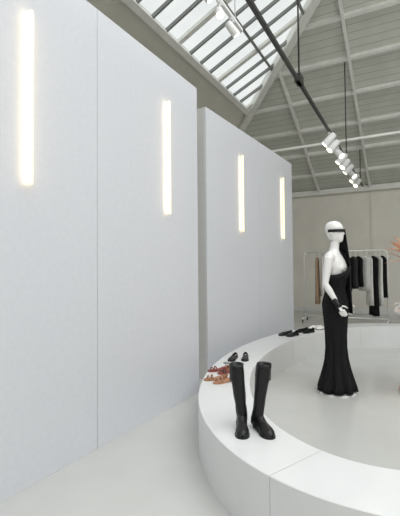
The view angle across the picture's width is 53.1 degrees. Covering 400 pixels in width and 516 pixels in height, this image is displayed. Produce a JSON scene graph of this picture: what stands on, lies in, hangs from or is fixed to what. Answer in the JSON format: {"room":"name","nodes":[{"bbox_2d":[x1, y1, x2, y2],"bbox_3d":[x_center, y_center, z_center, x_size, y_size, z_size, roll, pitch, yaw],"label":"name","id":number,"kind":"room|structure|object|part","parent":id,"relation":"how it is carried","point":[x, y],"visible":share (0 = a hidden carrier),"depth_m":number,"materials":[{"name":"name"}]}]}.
{"room":"clothing store","nodes":[
{"label":"clothing store","id":0,"kind":"room"},
{"bbox_2d":[0,0,198,502],"bbox_3d":[-1.635,-0.288,1.745,0.142,3.430,6.399,-1,-2,29],"label":"wall","id":1,"kind":"structure","parent":0,"point":[99,311],"depth_m":3.01,"materials":[{"name":"paint"}]},
{"bbox_2d":[26,9,33,184],"bbox_3d":[-1.090,-1.029,2.559,0.056,1.130,0.029,-1,-2,29],"label":"wall lamp","id":2,"kind":"object","parent":1,"relation":"attached to","point":[31,12],"visible":1,"depth_m":2.54,"materials":[{"name":"white paint"}]},
{"bbox_2d":[165,101,170,213],"bbox_3d":[-0.314,-0.994,3.958,0.056,1.130,0.029,-1,-2,29],"label":"wall lamp","id":3,"kind":"object","parent":1,"relation":"attached to","point":[169,102],"visible":1,"depth_m":3.94,"materials":[{"name":"white paint"}]},
{"bbox_2d":[0,311,399,515],"bbox_3d":[3.027,1.457,2.431,17.600,0.100,19.600,-1,-2,28],"label":"floor","id":4,"kind":"structure","parent":0,"point":[154,468],"depth_m":3.09,"materials":[{"name":"paint"}]},
{"bbox_2d":[198,323,399,515],"bbox_3d":[2.159,1.295,4.427,3.600,0.360,6.299,-1,-2,28],"label":"plinth","id":5,"kind":"object","parent":4,"relation":"on","point":[284,475],"visible":0.87,"depth_m":2.18,"materials":[{"name":"paint"}]},
{"bbox_2d":[204,370,230,383],"bbox_3d":[0.183,1.071,3.606,0.270,0.073,0.211,0,-2,-20],"label":"sandals","id":6,"kind":"object","parent":5,"relation":"on","point":[224,377],"visible":0.79,"depth_m":3.60,"materials":[{"name":"beige leather"}]},
{"bbox_2d":[208,362,228,374],"bbox_3d":[0.228,1.080,3.929,0.270,0.073,0.211,0,-2,-25],"label":"sandals","id":7,"kind":"object","parent":5,"relation":"on","point":[218,370],"visible":0.72,"depth_m":3.93,"materials":[{"name":"orange leather"}]},
{"bbox_2d":[228,352,248,361],"bbox_3d":[0.437,1.100,4.463,0.227,0.061,0.281,-1,-2,15],"label":"flats","id":8,"kind":"object","parent":5,"relation":"on","point":[233,357],"visible":1,"depth_m":4.40,"materials":[{"name":"leather"}]},
{"bbox_2d":[229,362,249,439],"bbox_3d":[0.244,0.873,2.482,0.114,0.400,0.250,0,-2,-1],"label":"boot","id":9,"kind":"object","parent":5,"relation":"on","point":[236,369],"visible":1,"depth_m":2.50,"materials":[{"name":"black leather"}]},
{"bbox_2d":[251,361,275,439],"bbox_3d":[0.409,0.871,2.479,0.144,0.400,0.248,0,-2,-18],"label":"boot","id":10,"kind":"object","parent":5,"relation":"on","point":[263,369],"visible":1,"depth_m":2.50,"materials":[{"name":"black leather"}]},
{"bbox_2d":[278,330,298,336],"bbox_3d":[1.343,1.132,6.029,0.291,0.076,0.220,0,-2,-30],"label":"loafer","id":11,"kind":"object","parent":5,"relation":"on","point":[290,333],"visible":1,"depth_m":6.00,"materials":[{"name":"leather"}]},
{"bbox_2d":[295,327,314,333],"bbox_3d":[1.661,1.138,6.317,0.291,0.076,0.220,0,-2,-30],"label":"black mules","id":12,"kind":"object","parent":5,"relation":"on","point":[306,330],"visible":0.93,"depth_m":6.29,"materials":[{"name":"leather"}]},
{"bbox_2d":[308,324,323,329],"bbox_3d":[1.976,1.146,6.691,0.291,0.076,0.220,0,-2,-30],"label":"pumps","id":13,"kind":"object","parent":5,"relation":"on","point":[317,327],"visible":0.85,"depth_m":6.67,"materials":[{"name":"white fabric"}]},
{"bbox_2d":[317,221,358,397],"bbox_3d":[1.505,0.534,4.447,0.447,1.892,0.518,-2,-2,37],"label":"mannequin","id":14,"kind":"object","parent":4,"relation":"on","point":[336,379],"visible":1,"depth_m":4.32},
{"bbox_3d":[1.511,1.230,4.425,0.400,0.500,0.400,-2,-2,37],"label":"plate","id":15,"kind":"part","parent":14,"relation":"part of","materials":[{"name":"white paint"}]},
{"bbox_2d":[302,249,389,322],"bbox_3d":[3.629,0.717,10.061,2.025,1.827,0.590,-1,-2,28],"label":"clothing rack","id":16,"kind":"object","parent":4,"relation":"on","point":[369,274],"visible":0.8,"depth_m":9.71,"materials":[{"name":"white metal"}]},
{"bbox_2d":[386,236,399,389],"bbox_3d":[2.359,0.522,4.295,0.615,1.893,0.788,-1,-2,5],"label":"mannequin","id":17,"kind":"object","parent":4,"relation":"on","point":[397,308],"visible":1,"depth_m":4.47},
{"bbox_2d":[87,0,399,192],"bbox_3d":[2.975,-4.535,2.611,17.200,4.171,19.200,-1,-2,28],"label":"ceiling","id":18,"kind":"structure","parent":0,"point":[381,27],"depth_m":9.30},
{"bbox_2d":[121,0,303,114],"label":"window frame","id":19,"kind":"structure","parent":18,"relation":"attached to","point":[135,6],"depth_m":7.71,"materials":[{"name":"metal"}]},
{"bbox_2d":[204,0,242,38],"bbox_3d":[-0.094,-3.782,3.885,0.171,2.297,2.600,-1,-2,28],"label":"track light","id":20,"kind":"object","parent":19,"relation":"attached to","point":[233,26],"visible":1,"depth_m":4.69,"materials":[{"name":"white paint"}]},
{"bbox_2d":[245,0,362,187],"bbox_3d":[2.001,-3.532,6.503,0.253,3.281,11.000,-1,-2,28],"label":"track light","id":21,"kind":"object","parent":18,"relation":"attached to","point":[330,142],"visible":1,"depth_m":5.97,"materials":[{"name":"black metal"}]},
{"bbox_2d":[238,0,399,197],"bbox_3d":[2.994,-4.487,2.645,17.359,4.366,19.280,-1,-2,28],"label":"ceiling beams","id":22,"kind":"structure","parent":18,"relation":"attached to","point":[310,6],"depth_m":9.58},
{"bbox_2d":[197,107,293,377],"bbox_3d":[0.890,-0.169,6.454,0.140,3.430,3.289,-2,-2,32],"label":"wall","id":23,"kind":"structure","parent":0,"point":[245,279],"depth_m":5.79,"materials":[{"name":"paint"}]},
{"bbox_2d":[240,155,243,231],"bbox_3d":[0.616,-0.945,5.856,0.056,1.130,0.029,-2,-2,32],"label":"wall lamp","id":24,"kind":"object","parent":23,"relation":"attached to","point":[242,228],"visible":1,"depth_m":5.84,"materials":[{"name":"white paint"}]},
{"bbox_2d":[281,178,284,238],"bbox_3d":[1.517,-0.909,7.314,0.056,1.130,0.029,-2,-2,32],"label":"wall lamp","id":25,"kind":"object","parent":23,"relation":"attached to","point":[282,180],"visible":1,"depth_m":7.29,"materials":[{"name":"white paint"}]},
{"bbox_2d":[292,188,399,309],"bbox_3d":[7.554,-0.305,11.029,17.200,3.860,0.252,-1,-2,28],"label":"wall","id":26,"kind":"structure","parent":0,"point":[370,220],"depth_m":12.49,"materials":[{"name":"beige paint"}]},
{"bbox_2d":[294,306,399,314],"bbox_3d":[7.507,1.551,10.854,17.200,0.140,0.032,-1,-2,28],"label":"baseboard","id":27,"kind":"structure","parent":26,"relation":"attached to","point":[296,308],"depth_m":12.29,"materials":[{"name":"white paint"}]}
]}

